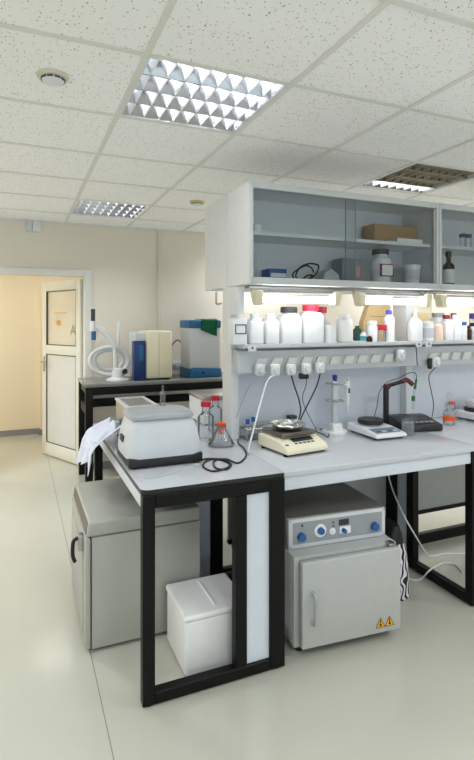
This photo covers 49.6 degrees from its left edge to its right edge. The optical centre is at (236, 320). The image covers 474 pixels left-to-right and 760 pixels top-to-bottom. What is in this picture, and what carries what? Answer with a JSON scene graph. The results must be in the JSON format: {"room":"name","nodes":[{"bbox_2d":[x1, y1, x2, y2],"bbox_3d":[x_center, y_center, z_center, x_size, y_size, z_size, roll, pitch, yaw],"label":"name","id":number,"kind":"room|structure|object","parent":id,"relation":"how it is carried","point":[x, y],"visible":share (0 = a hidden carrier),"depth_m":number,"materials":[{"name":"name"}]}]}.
{"room":"laboratory","nodes":[
{"label":"laboratory","id":0,"kind":"room"},
{"bbox_2d":[0,275,82,430],"bbox_3d":[-3.519,0.210,6.593,4.500,2.620,0.230,0,0,-23],"label":"wall","id":1,"kind":"structure","parent":0,"point":[20,296],"depth_m":6.85,"materials":[{"name":"paint"}]},
{"bbox_2d":[0,428,41,436],"bbox_3d":[-3.534,1.482,6.502,4.400,0.075,0.105,0,0,-23],"label":"baseboard","id":2,"kind":"structure","parent":1,"relation":"attached to","point":[34,430],"depth_m":6.83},
{"bbox_2d":[0,220,431,461],"bbox_3d":[-1.088,0.210,5.483,8.100,2.620,0.140,0,0,-23],"label":"wall","id":3,"kind":"structure","parent":0,"point":[122,263],"depth_m":5.40,"materials":[{"name":"beige paint"}]},
{"bbox_2d":[26,220,39,231],"bbox_3d":[-1.988,-0.925,5.001,0.133,0.105,0.040,0,0,-23],"label":"fire alarm","id":4,"kind":"object","parent":3,"relation":"attached to","point":[34,226],"visible":1,"depth_m":4.99,"materials":[{"name":"grey plastic"}]},
{"bbox_2d":[0,267,91,377],"bbox_3d":[-2.047,0.500,5.074,1.165,2.040,0.180,0,0,-23],"label":"trim","id":5,"kind":"structure","parent":3,"relation":"attached to","point":[86,275],"depth_m":5.20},
{"bbox_2d":[39,279,82,464],"bbox_3d":[-1.917,0.536,5.620,0.790,1.943,0.156,0,0,41],"label":"door","id":6,"kind":"structure","parent":3,"relation":"in","point":[62,365],"depth_m":5.61,"materials":[{"name":"white metal"}]},
{"bbox_2d":[0,218,204,233],"bbox_3d":[-1.056,-0.974,5.408,8.100,0.020,0.022,0,0,-23],"label":"trim","id":7,"kind":"structure","parent":3,"relation":"attached to","point":[5,219],"depth_m":5.27,"materials":[{"name":"metal"}]},
{"bbox_2d":[157,231,160,404],"bbox_3d":[-0.835,0.240,5.498,0.042,2.407,0.030,0,0,-23],"label":"trim","id":8,"kind":"structure","parent":3,"relation":"attached to","point":[158,232],"depth_m":5.48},
{"bbox_2d":[0,0,473,231],"bbox_3d":[0.577,-0.994,1.578,8.300,0.020,8.450,0,0,-23],"label":"ceiling","id":9,"kind":"structure","parent":0,"point":[402,56],"depth_m":2.29,"materials":[{"name":"tile"}]},
{"bbox_2d":[36,68,68,86],"bbox_3d":[-0.738,-0.969,2.056,0.124,0.030,0.124,0,0,-23],"label":"smoke detector","id":10,"kind":"object","parent":9,"relation":"attached to","point":[49,76],"visible":1,"depth_m":2.03,"materials":[{"name":"grey plastic"}]},
{"bbox_2d":[41,74,64,84],"bbox_3d":[-0.738,-0.965,2.056,0.092,0.006,0.094,0,0,-23],"label":"vent","id":11,"kind":"object","parent":10,"relation":"attached to","point":[49,79],"depth_m":2.04,"materials":[{"name":"grey plastic"}]},
{"bbox_2d":[72,200,148,218],"bbox_3d":[-1.130,-1.028,4.537,0.584,0.092,0.584,0,0,-23],"label":"ceiling light","id":12,"kind":"object","parent":9,"relation":"attached to","point":[83,207],"visible":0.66,"depth_m":4.59,"materials":[{"name":"white"}]},
{"bbox_2d":[121,58,285,132],"bbox_3d":[-0.172,-1.028,2.292,0.584,0.092,0.584,0,0,-23],"label":"ceiling light","id":13,"kind":"object","parent":9,"relation":"attached to","point":[164,91],"visible":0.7,"depth_m":2.30,"materials":[{"name":"white"}]},
{"bbox_2d":[361,163,473,193],"bbox_3d":[1.271,-1.028,3.571,0.584,0.092,0.584,0,0,-23],"label":"ceiling light","id":14,"kind":"object","parent":9,"relation":"attached to","point":[416,178],"visible":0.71,"depth_m":3.60,"materials":[{"name":"white"}]},
{"bbox_2d":[0,434,473,759],"bbox_3d":[0.155,1.570,2.567,8.500,0.100,10.800,0,0,-23],"label":"floor","id":15,"kind":"structure","parent":0,"point":[406,692],"depth_m":2.15,"materials":[{"name":"tile"}]},
{"bbox_2d":[71,478,199,649],"bbox_3d":[-0.585,1.220,2.718,0.610,0.600,0.630,0,0,-23],"label":"refrigerator","id":16,"kind":"object","parent":15,"relation":"on","point":[105,543],"visible":0.86,"depth_m":2.43,"materials":[{"name":"metal"}]},
{"bbox_2d":[74,478,199,536],"bbox_3d":[-0.555,0.954,2.731,0.545,0.068,0.630,0,0,-23],"label":"cabinet top","id":17,"kind":"object","parent":16,"relation":"attached to","point":[103,508],"depth_m":2.52,"materials":[{"name":"metal"}]},
{"bbox_2d":[78,372,222,481],"bbox_3d":[-0.574,1.044,5.229,1.952,0.952,0.610,0,0,-23],"label":"table","id":18,"kind":"object","parent":15,"relation":"on","point":[88,387],"visible":0.52,"depth_m":4.92,"materials":[{"name":"black metal"}]},
{"bbox_2d":[88,309,129,380],"bbox_3d":[-1.213,0.228,4.923,0.407,0.681,0.268,0,0,-23],"label":"fume arm","id":19,"kind":"object","parent":18,"relation":"on","point":[117,374],"visible":1,"depth_m":4.91},
{"bbox_2d":[129,330,171,380],"bbox_3d":[-0.873,0.332,5.102,0.377,0.471,0.370,0,0,-23],"label":"instrument","id":20,"kind":"object","parent":18,"relation":"on","point":[150,351],"visible":1,"depth_m":4.94,"materials":[{"name":"plastic"}]},
{"bbox_2d":[78,372,222,387],"bbox_3d":[-0.574,0.582,5.229,1.952,0.028,0.610,0,0,-23],"label":"countertop","id":21,"kind":"structure","parent":18,"relation":"on","point":[89,382],"depth_m":4.90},
{"bbox_2d":[180,320,221,377],"bbox_3d":[-0.377,0.279,5.332,0.343,0.578,0.395,0,0,-23],"label":"air purifier","id":22,"kind":"object","parent":18,"relation":"on","point":[200,350],"visible":0.88,"depth_m":5.20,"materials":[{"name":"grey plastic"}]},
{"bbox_2d":[195,319,217,335],"bbox_3d":[-0.319,0.065,5.293,0.192,0.177,0.232,0,0,-23],"label":"cloth","id":23,"kind":"object","parent":22,"relation":"on","point":[207,325],"visible":1,"depth_m":5.20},
{"bbox_2d":[93,421,284,707],"bbox_3d":[-0.364,1.093,2.796,0.632,0.853,1.451,0,0,-23],"label":"lab bench","id":24,"kind":"object","parent":15,"relation":"on","point":[256,488],"visible":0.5,"depth_m":2.21,"materials":[{"name":"metal"}]},
{"bbox_2d":[76,417,120,475],"bbox_3d":[-0.734,0.678,2.775,0.216,0.276,0.460,0,0,-23],"label":"gloves","id":25,"kind":"object","parent":24,"relation":"on","point":[99,432],"visible":0.9,"depth_m":2.78,"materials":[{"name":"white fabric"}]},
{"bbox_2d":[115,396,157,434],"bbox_3d":[-0.572,0.560,2.903,0.175,0.214,0.350,0,0,-23],"label":"bath","id":26,"kind":"object","parent":24,"relation":"on","point":[122,403],"visible":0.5,"depth_m":2.91,"materials":[{"name":"grey plastic"}]},
{"bbox_2d":[117,405,202,468],"bbox_3d":[-0.379,0.545,2.480,0.360,0.243,0.294,0,0,-23],"label":"bath","id":27,"kind":"object","parent":24,"relation":"on","point":[156,435],"visible":0.99,"depth_m":2.37,"materials":[{"name":"white plastic"}]},
{"bbox_2d":[93,421,283,489],"bbox_3d":[-0.366,0.668,2.801,0.632,0.002,1.440,0,0,-23],"label":"countertop","id":28,"kind":"structure","parent":24,"relation":"on","point":[252,466],"depth_m":2.32,"materials":[{"name":"laminate"}]},
{"bbox_2d":[198,401,213,440],"bbox_3d":[-0.175,0.558,2.882,0.092,0.215,0.092,0,0,-23],"label":"bottle","id":29,"kind":"object","parent":24,"relation":"on","point":[203,403],"visible":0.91,"depth_m":2.90,"materials":[{"name":"clear glass"}]},
{"bbox_2d":[208,422,233,444],"bbox_3d":[-0.084,0.606,2.758,0.142,0.121,0.141,0,0,-23],"label":"flask","id":30,"kind":"object","parent":24,"relation":"on","point":[221,426],"visible":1,"depth_m":2.74,"materials":[{"name":"clear glass"}]},
{"bbox_2d":[196,439,246,471],"bbox_3d":[-0.025,0.662,2.553,0.197,0.008,0.606,0,0,23],"label":"power cable","id":31,"kind":"object","parent":24,"relation":"on","point":[226,460],"visible":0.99,"depth_m":2.41,"materials":[{"name":"black rubber"}]},
{"bbox_2d":[166,573,231,675],"bbox_3d":[-0.141,1.384,2.370,0.308,0.272,0.308,0,0,-23],"label":"plastic container","id":32,"kind":"object","parent":15,"relation":"on","point":[199,610],"visible":0.8,"depth_m":2.24,"materials":[{"name":"plastic"}]},
{"bbox_2d":[193,419,231,572],"bbox_3d":[0.322,1.093,3.505,1.181,0.853,0.685,0,0,-23],"label":"lab bench","id":33,"kind":"object","parent":15,"relation":"on","point":[227,568],"visible":0.06,"depth_m":3.00,"materials":[{"name":"laminate"}]},
{"bbox_2d":[188,389,222,425],"bbox_3d":[-0.142,0.572,3.429,0.296,0.190,0.316,0,0,-23],"label":"instrument","id":34,"kind":"object","parent":33,"relation":"on","point":[195,396],"visible":0.49,"depth_m":3.29,"materials":[{"name":"white plastic"}]},
{"bbox_2d":[193,419,225,436],"bbox_3d":[0.322,0.678,3.505,1.181,0.022,0.685,0,0,-23],"label":"countertop","id":35,"kind":"structure","parent":33,"relation":"on","point":[215,424],"depth_m":3.24,"materials":[{"name":"laminate"}]},
{"bbox_2d":[208,395,221,431],"bbox_3d":[-0.132,0.558,3.113,0.084,0.215,0.084,0,0,-23],"label":"bottle","id":36,"kind":"object","parent":33,"relation":"on","point":[213,397],"visible":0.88,"depth_m":3.12,"materials":[{"name":"clear glass"}]},
{"bbox_2d":[285,482,399,650],"bbox_3d":[0.451,1.224,2.608,0.545,0.592,0.595,0,0,-19],"label":"oven","id":37,"kind":"object","parent":15,"relation":"on","point":[342,569],"visible":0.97,"depth_m":2.41,"materials":[{"name":"metal"}]},
{"bbox_2d":[223,426,473,605],"bbox_3d":[0.607,1.093,2.838,1.181,0.853,0.745,0,0,-23],"label":"lab bench","id":38,"kind":"object","parent":15,"relation":"on","point":[364,463],"visible":0.4,"depth_m":2.72,"materials":[{"name":"laminate"}]},
{"bbox_2d":[240,424,271,440],"bbox_3d":[0.162,0.631,2.939,0.282,0.072,0.088,0,0,-23],"label":"test tube rack","id":39,"kind":"object","parent":38,"relation":"on","point":[246,437],"visible":0.44,"depth_m":2.92,"materials":[{"name":"metal"}]},
{"bbox_2d":[258,427,327,456],"bbox_3d":[0.289,0.617,2.667,0.256,0.100,0.270,0,0,-30],"label":"balance","id":40,"kind":"object","parent":38,"relation":"on","point":[304,440],"visible":0.94,"depth_m":2.60,"materials":[{"name":"beige plastic"}]},
{"bbox_2d":[269,419,305,429],"bbox_3d":[0.266,0.548,2.702,0.193,0.034,0.195,0,0,-23],"label":"dish","id":41,"kind":"object","parent":40,"relation":"on","point":[282,424],"visible":1,"depth_m":2.70,"materials":[{"name":"metal"}]},
{"bbox_2d":[322,375,347,434],"bbox_3d":[0.588,0.495,3.083,0.152,0.343,0.152,0,0,-23],"label":"stand","id":42,"kind":"object","parent":38,"relation":"on","point":[334,428],"visible":1,"depth_m":3.07,"materials":[{"name":"white plastic"}]},
{"bbox_2d":[344,377,349,412],"bbox_3d":[0.659,0.446,3.078,0.043,0.212,0.029,0,0,-23],"label":"pipette","id":43,"kind":"object","parent":42,"relation":"hanging from","point":[347,384],"visible":1,"depth_m":3.07,"materials":[{"name":"white plastic"}]},
{"bbox_2d":[223,426,473,476],"bbox_3d":[0.607,0.678,2.838,1.181,0.022,0.745,0,0,-23],"label":"countertop","id":44,"kind":"structure","parent":38,"relation":"on","point":[351,449],"depth_m":2.62,"materials":[{"name":"laminate"}]},
{"bbox_2d":[347,416,406,439],"bbox_3d":[0.816,0.624,3.006,0.210,0.086,0.290,0,0,-22],"label":"balance","id":45,"kind":"object","parent":38,"relation":"on","point":[375,428],"visible":1,"depth_m":2.97,"materials":[{"name":"white plastic"}]},
{"bbox_2d":[374,372,416,424],"bbox_3d":[0.971,0.492,3.170,0.275,0.350,0.098,0,0,18],"label":"electrode arm","id":46,"kind":"object","parent":38,"relation":"on","point":[386,387],"visible":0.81,"depth_m":3.16},
{"bbox_2d":[389,413,442,431],"bbox_3d":[1.096,0.630,3.191,0.256,0.064,0.240,0,0,-11],"label":"meter","id":47,"kind":"object","parent":38,"relation":"on","point":[422,422],"visible":0.88,"depth_m":3.12,"materials":[{"name":"grey plastic"}]},
{"bbox_2d":[385,516,409,600],"bbox_3d":[0.838,1.320,2.891,0.190,0.400,0.259,0,0,-17],"label":"cable bundle","id":48,"kind":"object","parent":15,"relation":"on","point":[392,529],"visible":0.38,"depth_m":2.79,"materials":[{"name":"plastic"}]},
{"bbox_2d":[388,475,464,556],"bbox_3d":[1.278,1.204,3.251,0.715,0.638,0.231,0,0,-23],"label":"cable","id":49,"kind":"object","parent":15,"relation":"on","point":[388,475],"visible":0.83,"depth_m":3.12,"materials":[{"name":"plastic"}]},
{"bbox_2d":[409,562,463,580],"bbox_3d":[1.181,1.486,3.090,0.408,0.073,0.156,0,0,-23],"label":"cable","id":50,"kind":"object","parent":15,"relation":"on","point":[429,570],"visible":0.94,"depth_m":3.08,"materials":[{"name":"plastic"}]},
{"bbox_2d":[419,416,473,544],"bbox_3d":[1.707,1.093,3.307,1.205,0.853,0.745,0,0,-23],"label":"lab bench","id":51,"kind":"object","parent":15,"relation":"on","point":[443,488],"visible":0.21,"depth_m":3.52,"materials":[{"name":"laminate"}]},
{"bbox_2d":[215,286,473,438],"bbox_3d":[1.115,0.237,3.433,2.556,0.860,0.380,0,0,-23],"label":"shelf unit","id":52,"kind":"object","parent":51,"relation":"on","point":[368,366],"visible":0.85,"depth_m":3.18,"materials":[{"name":"metal"}]},
{"bbox_2d":[227,318,246,344],"bbox_3d":[0.001,0.058,2.836,0.087,0.145,0.093,0,0,-23],"label":"container","id":53,"kind":"object","parent":52,"relation":"on","point":[236,327],"visible":0.99,"depth_m":2.80,"materials":[{"name":"white plastic"}]},
{"bbox_2d":[236,364,264,417],"bbox_3d":[0.070,0.392,2.846,0.171,0.309,0.059,0,0,13],"label":"plug","id":54,"kind":"object","parent":52,"relation":"attached to","point":[259,369],"visible":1,"depth_m":2.82,"materials":[{"name":"grey plastic"}]},
{"bbox_2d":[247,314,263,343],"bbox_3d":[0.097,0.045,2.879,0.084,0.170,0.084,0,0,-23],"label":"bottle","id":55,"kind":"object","parent":52,"relation":"on","point":[255,326],"visible":0.9,"depth_m":2.84,"materials":[{"name":"white plastic"}]},
{"bbox_2d":[255,358,267,365],"bbox_3d":[0.133,0.233,2.870,0.081,0.050,0.019,0,0,-23],"label":"socket","id":56,"kind":"object","parent":52,"relation":"attached to","point":[264,361],"depth_m":2.86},
{"bbox_2d":[247,364,279,453],"bbox_3d":[0.134,0.454,2.732,0.059,0.426,0.378,0,0,30],"label":"plug","id":57,"kind":"object","parent":52,"relation":"attached to","point":[274,369],"visible":1,"depth_m":2.80,"materials":[{"name":"white plastic"}]},
{"bbox_2d":[262,314,278,343],"bbox_3d":[0.186,0.045,2.917,0.086,0.171,0.086,0,0,-23],"label":"bottle","id":58,"kind":"object","parent":52,"relation":"on","point":[271,325],"visible":0.9,"depth_m":2.88,"materials":[{"name":"white plastic"}]},
{"bbox_2d":[271,357,282,365],"bbox_3d":[0.223,0.233,2.908,0.081,0.050,0.019,0,0,-23],"label":"socket","id":59,"kind":"object","parent":52,"relation":"attached to","point":[274,360],"depth_m":2.90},
{"bbox_2d":[276,307,301,343],"bbox_3d":[0.300,0.024,2.965,0.125,0.212,0.097,0,0,-23],"label":"bottle","id":60,"kind":"object","parent":52,"relation":"on","point":[290,323],"visible":0.95,"depth_m":2.92,"materials":[{"name":"white plastic"}]},
{"bbox_2d":[205,195,377,293],"bbox_3d":[0.450,-0.460,3.376,1.272,0.533,0.388,0,0,-23],"label":"wall cabinet","id":61,"kind":"object","parent":52,"relation":"on","point":[215,213],"visible":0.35,"depth_m":3.12,"materials":[{"name":"white laminate"}]},
{"bbox_2d":[285,357,297,365],"bbox_3d":[0.313,0.233,2.947,0.081,0.050,0.019,0,0,-23],"label":"socket","id":62,"kind":"object","parent":52,"relation":"attached to","point":[288,360],"depth_m":2.94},
{"bbox_2d":[285,364,300,419],"bbox_3d":[0.321,0.410,2.905,0.081,0.330,0.061,0,0,-23],"label":"plug","id":63,"kind":"object","parent":52,"relation":"attached to","point":[290,369],"visible":0.95,"depth_m":2.90,"materials":[{"name":"white plastic"}]},
{"bbox_2d":[250,288,341,305],"bbox_3d":[0.333,-0.132,2.864,0.553,0.091,0.087,0,0,-23],"label":"lamp","id":64,"kind":"object","parent":52,"relation":"attached to","point":[334,298],"visible":1,"depth_m":2.83,"materials":[{"name":"white"}]},
{"bbox_2d":[300,357,312,365],"bbox_3d":[0.403,0.233,2.985,0.081,0.050,0.019,0,0,-23],"label":"socket","id":65,"kind":"object","parent":52,"relation":"attached to","point":[302,359],"depth_m":2.98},
{"bbox_2d":[301,363,316,430],"bbox_3d":[0.422,0.453,3.011,0.060,0.420,0.190,0,0,21],"label":"plug","id":66,"kind":"object","parent":52,"relation":"attached to","point":[305,367],"visible":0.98,"depth_m":2.94,"materials":[{"name":"white plastic"}]},
{"bbox_2d":[299,305,323,342],"bbox_3d":[0.434,0.017,3.022,0.133,0.225,0.097,0,0,-23],"label":"bottle","id":67,"kind":"object","parent":52,"relation":"on","point":[312,320],"visible":0.96,"depth_m":2.98,"materials":[{"name":"white plastic"}]},
{"bbox_2d":[300,362,324,419],"bbox_3d":[0.424,0.409,2.951,0.192,0.336,0.049,0,0,-28],"label":"plug","id":68,"kind":"object","parent":52,"relation":"attached to","point":[319,366],"visible":0.93,"depth_m":2.96,"materials":[{"name":"white plastic"}]},
{"bbox_2d":[314,356,326,364],"bbox_3d":[0.493,0.233,3.023,0.081,0.050,0.019,0,0,-23],"label":"socket","id":69,"kind":"object","parent":52,"relation":"attached to","point":[316,358],"depth_m":3.02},
{"bbox_2d":[317,307,329,324],"bbox_3d":[0.545,0.019,3.309,0.108,0.221,0.108,0,0,-23],"label":"bottle","id":70,"kind":"object","parent":52,"relation":"on","point":[323,310],"visible":0.33,"depth_m":3.28,"materials":[{"name":"plastic"}]},
{"bbox_2d":[237,341,415,348],"bbox_3d":[0.587,0.141,3.088,1.233,0.020,0.110,0,0,-23],"label":"shelf","id":71,"kind":"object","parent":52,"relation":"attached to","point":[381,344],"depth_m":3.06,"materials":[{"name":"metal"}]},
{"bbox_2d":[324,325,336,342],"bbox_3d":[0.555,0.077,3.063,0.085,0.105,0.085,0,0,-23],"label":"plastic cup","id":72,"kind":"object","parent":52,"relation":"on","point":[329,330],"visible":0.89,"depth_m":3.03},
{"bbox_2d":[227,180,438,290],"bbox_3d":[0.592,-0.460,3.043,1.272,0.533,0.317,0,0,-23],"label":"wall cabinet","id":73,"kind":"object","parent":52,"relation":"on","point":[300,226],"visible":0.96,"depth_m":3.06,"materials":[{"name":"white laminate"}]},
{"bbox_2d":[262,268,286,277],"bbox_3d":[0.207,-0.251,2.871,0.110,0.075,0.102,0,0,-23],"label":"carton","id":74,"kind":"object","parent":73,"relation":"in","point":[271,272],"visible":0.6,"depth_m":2.83,"materials":[{"name":"cardboard"}]},
{"bbox_2d":[292,263,319,278],"bbox_3d":[0.396,-0.281,2.952,0.175,0.120,0.099,0,0,-23],"label":"power cable","id":75,"kind":"object","parent":73,"relation":"in","point":[306,264],"visible":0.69,"depth_m":2.97,"materials":[{"name":"black rubber"}]},
{"bbox_2d":[315,269,339,279],"bbox_3d":[0.533,-0.260,3.032,0.130,0.092,0.100,0,0,-23],"label":"packet","id":76,"kind":"object","parent":73,"relation":"in","point":[329,274],"visible":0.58,"depth_m":2.99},
{"bbox_2d":[253,231,429,251],"bbox_3d":[0.584,-0.467,3.061,1.230,0.018,0.252,0,0,-23],"label":"shelf","id":77,"kind":"object","parent":73,"relation":"attached to","point":[261,239],"depth_m":3.04,"materials":[{"name":"white laminate"}]},
{"bbox_2d":[333,258,360,280],"bbox_3d":[0.673,-0.296,3.134,0.140,0.165,0.102,0,0,-23],"label":"instrument box","id":78,"kind":"object","parent":73,"relation":"in","point":[338,264],"visible":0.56,"depth_m":3.09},
{"bbox_2d":[370,248,393,281],"bbox_3d":[0.881,-0.326,3.146,0.124,0.225,0.127,0,0,-23],"label":"jar","id":79,"kind":"object","parent":73,"relation":"in","point":[381,268],"visible":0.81,"depth_m":3.10,"materials":[{"name":"white plastic"}]},
{"bbox_2d":[363,223,416,240],"bbox_3d":[0.977,-0.540,3.276,0.336,0.126,0.120,0,0,-23],"label":"cardboard box","id":80,"kind":"object","parent":73,"relation":"on","point":[381,232],"visible":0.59,"depth_m":3.21,"materials":[{"name":"cardboard"}]},
{"bbox_2d":[387,238,422,243],"bbox_3d":[1.039,-0.489,3.172,0.200,0.024,0.090,0,0,-23],"label":"paper stack","id":81,"kind":"object","parent":73,"relation":"on","point":[394,239],"visible":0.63,"depth_m":3.13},
{"bbox_2d":[402,264,420,282],"bbox_3d":[1.103,-0.282,3.243,0.114,0.138,0.114,0,0,-23],"label":"bucket","id":82,"kind":"object","parent":73,"relation":"in","point":[411,273],"visible":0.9,"depth_m":3.20,"materials":[{"name":"plastic"}]},
{"bbox_2d":[329,356,340,363],"bbox_3d":[0.584,0.233,3.062,0.081,0.050,0.019,0,0,-23],"label":"socket","id":83,"kind":"object","parent":52,"relation":"attached to","point":[332,359],"depth_m":3.05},
{"bbox_2d":[336,314,352,341],"bbox_3d":[0.650,0.042,3.110,0.101,0.164,0.101,0,0,-23],"label":"bottle","id":84,"kind":"object","parent":52,"relation":"on","point":[344,329],"visible":0.99,"depth_m":3.07,"materials":[{"name":"white plastic"}]},
{"bbox_2d":[342,355,354,363],"bbox_3d":[0.674,0.233,3.100,0.081,0.050,0.019,0,0,-23],"label":"socket","id":85,"kind":"object","parent":52,"relation":"attached to","point":[346,359],"depth_m":3.09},
{"bbox_2d":[353,326,361,340],"bbox_3d":[0.801,0.081,3.418,0.057,0.098,0.057,0,0,-23],"label":"jar","id":86,"kind":"object","parent":52,"relation":"on","point":[357,331],"visible":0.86,"depth_m":3.40,"materials":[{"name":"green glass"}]},
{"bbox_2d":[356,355,367,362],"bbox_3d":[0.764,0.233,3.139,0.081,0.050,0.019,0,0,-23],"label":"socket","id":87,"kind":"object","parent":52,"relation":"attached to","point":[359,358],"depth_m":3.13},
{"bbox_2d":[366,321,376,341],"bbox_3d":[0.836,0.065,3.183,0.069,0.131,0.069,0,0,-23],"label":"jar","id":88,"kind":"object","parent":52,"relation":"on","point":[371,328],"visible":0.88,"depth_m":3.15,"materials":[{"name":"white plastic"}]},
{"bbox_2d":[359,305,389,339],"bbox_3d":[0.939,0.010,3.498,0.226,0.240,0.052,0,0,-23],"label":"cardboard box","id":89,"kind":"object","parent":52,"relation":"on","point":[377,313],"visible":0.51,"depth_m":3.47,"materials":[{"name":"cardboard"}]},
{"bbox_2d":[369,354,380,362],"bbox_3d":[0.854,0.233,3.177,0.081,0.050,0.019,0,0,-23],"label":"socket","id":90,"kind":"object","parent":52,"relation":"attached to","point":[373,358],"depth_m":3.17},
{"bbox_2d":[382,354,393,361],"bbox_3d":[0.944,0.233,3.216,0.081,0.050,0.019,0,0,-23],"label":"socket","id":91,"kind":"object","parent":52,"relation":"attached to","point":[385,357],"depth_m":3.21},
{"bbox_2d":[383,310,394,341],"bbox_3d":[0.963,0.031,3.248,0.067,0.198,0.067,0,0,-23],"label":"bottle","id":92,"kind":"object","parent":52,"relation":"on","point":[389,320],"visible":0.91,"depth_m":3.22,"materials":[{"name":"white plastic"}]},
{"bbox_2d":[352,291,431,306],"bbox_3d":[0.947,-0.132,3.126,0.559,0.091,0.087,0,0,-23],"label":"lamp","id":93,"kind":"object","parent":52,"relation":"attached to","point":[360,299],"visible":1,"depth_m":3.08,"materials":[{"name":"white"}]},
{"bbox_2d":[396,350,405,359],"bbox_3d":[1.029,0.212,3.215,0.056,0.064,0.046,0,0,-23],"label":"plug","id":94,"kind":"object","parent":52,"relation":"attached to","point":[400,354],"visible":1,"depth_m":3.20,"materials":[{"name":"white plastic"}]},
{"bbox_2d":[407,309,422,340],"bbox_3d":[1.156,0.027,3.330,0.094,0.206,0.094,0,0,-23],"label":"bottle","id":95,"kind":"object","parent":52,"relation":"on","point":[414,325],"visible":0.97,"depth_m":3.29,"materials":[{"name":"white plastic"}]},
{"bbox_2d":[412,312,429,320],"bbox_3d":[1.287,0.035,3.646,0.140,0.190,0.082,0,0,-23],"label":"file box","id":96,"kind":"object","parent":52,"relation":"on","point":[422,316],"visible":0.2,"depth_m":3.62,"materials":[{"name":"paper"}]},
{"bbox_2d":[422,321,433,340],"bbox_3d":[1.254,0.065,3.372,0.078,0.131,0.078,0,0,-23],"label":"bottle","id":97,"kind":"object","parent":52,"relation":"on","point":[428,326],"visible":0.94,"depth_m":3.34,"materials":[{"name":"white plastic"}]},
{"bbox_2d":[427,357,440,417],"bbox_3d":[1.285,0.454,3.372,0.082,0.436,0.142,0,0,11],"label":"plug","id":98,"kind":"object","parent":52,"relation":"attached to","point":[435,362],"visible":0.86,"depth_m":3.31,"materials":[{"name":"white plastic"}]},
{"bbox_2d":[430,313,444,322],"bbox_3d":[1.448,0.036,3.694,0.105,0.189,0.095,0,0,-23],"label":"bottle","id":99,"kind":"object","parent":52,"relation":"on","point":[437,317],"visible":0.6,"depth_m":3.66,"materials":[{"name":"white plastic"}]},
{"bbox_2d":[434,323,442,340],"bbox_3d":[1.324,0.071,3.391,0.070,0.118,0.070,0,0,-23],"label":"bottle","id":100,"kind":"object","parent":52,"relation":"on","point":[438,328],"visible":0.8,"depth_m":3.36,"materials":[{"name":"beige plastic"}]},
{"bbox_2d":[439,315,452,339],"bbox_3d":[1.407,0.044,3.448,0.070,0.171,0.070,0,0,-23],"label":"bottle","id":101,"kind":"object","parent":52,"relation":"on","point":[447,324],"visible":0.88,"depth_m":3.42,"materials":[{"name":"white plastic"}]},
{"bbox_2d":[422,342,473,344],"bbox_3d":[1.733,0.141,3.577,1.251,0.020,0.110,0,0,-23],"label":"shelf","id":102,"kind":"object","parent":52,"relation":"attached to","point":[423,343],"depth_m":3.39,"materials":[{"name":"metal"}]},
{"bbox_2d":[426,203,473,291],"bbox_3d":[1.765,-0.460,3.543,1.272,0.533,0.317,0,0,-23],"label":"wall cabinet","id":103,"kind":"object","parent":52,"relation":"on","point":[454,220],"visible":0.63,"depth_m":3.57,"materials":[{"name":"white laminate"}]},
{"bbox_2d":[442,251,454,283],"bbox_3d":[1.360,-0.331,3.298,0.074,0.235,0.074,0,0,-23],"label":"bottle","id":104,"kind":"object","parent":103,"relation":"in","point":[448,272],"visible":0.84,"depth_m":3.27,"materials":[{"name":"brown glass"}]},
{"bbox_2d":[442,245,473,256],"bbox_3d":[1.758,-0.467,3.561,1.230,0.018,0.252,0,0,-23],"label":"shelf","id":105,"kind":"object","parent":103,"relation":"attached to","point":[457,251],"depth_m":3.38,"materials":[{"name":"white laminate"}]},
{"bbox_2d":[434,293,473,307],"bbox_3d":[1.513,-0.132,3.367,0.531,0.091,0.087,0,0,-23],"label":"lamp","id":106,"kind":"object","parent":52,"relation":"attached to","point":[441,301],"visible":1,"depth_m":3.28,"materials":[{"name":"white"}]},
{"bbox_2d":[450,315,461,339],"bbox_3d":[1.478,0.044,3.479,0.067,0.172,0.067,0,0,-23],"label":"bottle","id":107,"kind":"object","parent":52,"relation":"on","point":[457,324],"visible":0.8,"depth_m":3.45,"materials":[{"name":"white plastic"}]},
{"bbox_2d":[461,322,466,339],"bbox_3d":[1.534,0.068,3.481,0.052,0.124,0.052,0,0,-23],"label":"bottle","id":108,"kind":"object","parent":52,"relation":"on","point":[464,327],"visible":0.66,"depth_m":3.46,"materials":[{"name":"white plastic"}]},
{"bbox_2d":[443,393,454,424],"bbox_3d":[1.365,0.563,3.304,0.074,0.206,0.074,0,0,-23],"label":"bottle","id":109,"kind":"object","parent":51,"relation":"on","point":[446,417],"visible":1,"depth_m":3.30,"materials":[{"name":"clear glass"}]},
{"bbox_2d":[425,416,473,444],"bbox_3d":[1.707,0.678,3.307,1.205,0.022,0.745,0,0,-23],"label":"countertop","id":110,"kind":"structure","parent":51,"relation":"on","point":[463,429],"depth_m":3.12,"materials":[{"name":"laminate"}]},
{"bbox_2d":[454,398,473,420],"bbox_3d":[1.647,0.601,3.453,0.220,0.132,0.280,0,0,-25],"label":"balance","id":111,"kind":"object","parent":51,"relation":"on","point":[467,412],"visible":0.92,"depth_m":3.46,"materials":[{"name":"white plastic"}]},
{"bbox_2d":[465,398,473,407],"bbox_3d":[1.628,0.561,3.494,0.144,0.052,0.143,0,0,-25],"label":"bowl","id":112,"kind":"object","parent":111,"relation":"on","point":[469,402],"depth_m":3.47,"materials":[{"name":"plastic"}]},
{"bbox_2d":[432,294,473,325],"bbox_3d":[4.330,0.210,3.282,0.140,2.620,8.440,0,0,-23],"label":"wall","id":113,"kind":"structure","parent":0,"point":[463,311],"depth_m":6.59,"materials":[{"name":"beige paint"}]},
{"bbox_2d":[0,0,473,230],"bbox_3d":[0.495,-0.997,1.504,8.564,0.035,8.421,0,0,-23],"label":"ceiling grid","id":114,"kind":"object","parent":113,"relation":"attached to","point":[170,5],"depth_m":2.39,"materials":[{"name":"metal"}]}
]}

